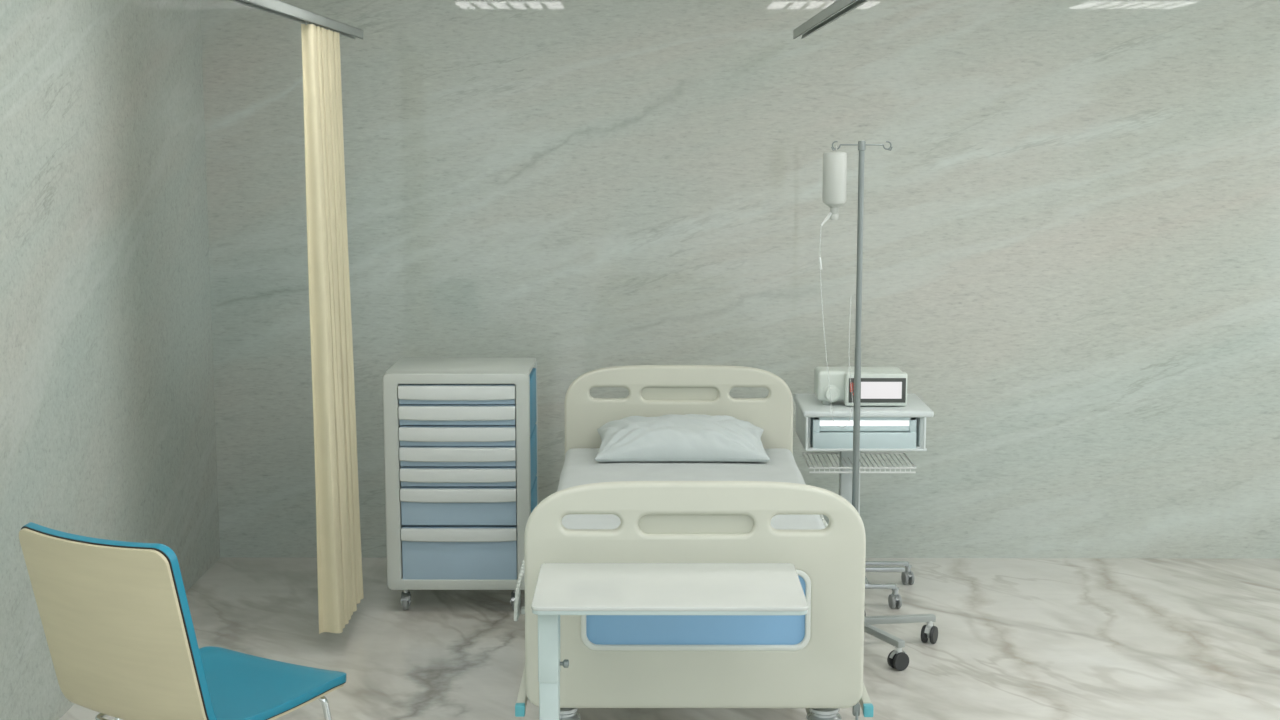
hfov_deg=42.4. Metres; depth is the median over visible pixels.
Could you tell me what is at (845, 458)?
wire shelf
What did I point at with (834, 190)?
bottle
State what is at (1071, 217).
wall
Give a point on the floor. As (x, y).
(1019, 638)
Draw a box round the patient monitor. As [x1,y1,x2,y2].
[814,367,906,405]
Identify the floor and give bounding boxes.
[59,557,1279,719]
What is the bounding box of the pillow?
[594,414,769,461]
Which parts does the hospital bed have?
rail arm, headboard, mattress, footboard, panel frame, blue panel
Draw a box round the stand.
[831,141,937,670]
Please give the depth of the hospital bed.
4.40 m
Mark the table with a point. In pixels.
(561, 588)
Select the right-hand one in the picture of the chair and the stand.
the stand
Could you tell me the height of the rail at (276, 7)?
0.510 m
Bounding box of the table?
[531,563,807,719]
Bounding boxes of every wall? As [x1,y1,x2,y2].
[0,0,219,719]
[200,0,1279,557]
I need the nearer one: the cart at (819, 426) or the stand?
the stand
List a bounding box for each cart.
[383,357,537,609]
[793,393,933,608]
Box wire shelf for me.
[801,452,915,473]
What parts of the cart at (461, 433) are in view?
drawer, drawer, drawer, drawer, drawer, drawer, drawer, panel, panel, panel, corner post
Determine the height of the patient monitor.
0.144 m
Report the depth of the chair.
4.15 m
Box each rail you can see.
[230,0,362,38]
[793,0,868,38]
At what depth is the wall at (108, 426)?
5.95 m
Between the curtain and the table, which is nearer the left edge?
the curtain
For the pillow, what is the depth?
6.20 m
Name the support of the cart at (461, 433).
on the floor
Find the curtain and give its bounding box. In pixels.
[301,20,363,633]
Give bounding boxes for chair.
[19,522,345,719]
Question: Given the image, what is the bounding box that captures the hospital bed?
[514,365,873,719]
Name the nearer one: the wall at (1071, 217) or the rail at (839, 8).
the rail at (839, 8)
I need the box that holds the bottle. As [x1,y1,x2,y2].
[819,146,846,269]

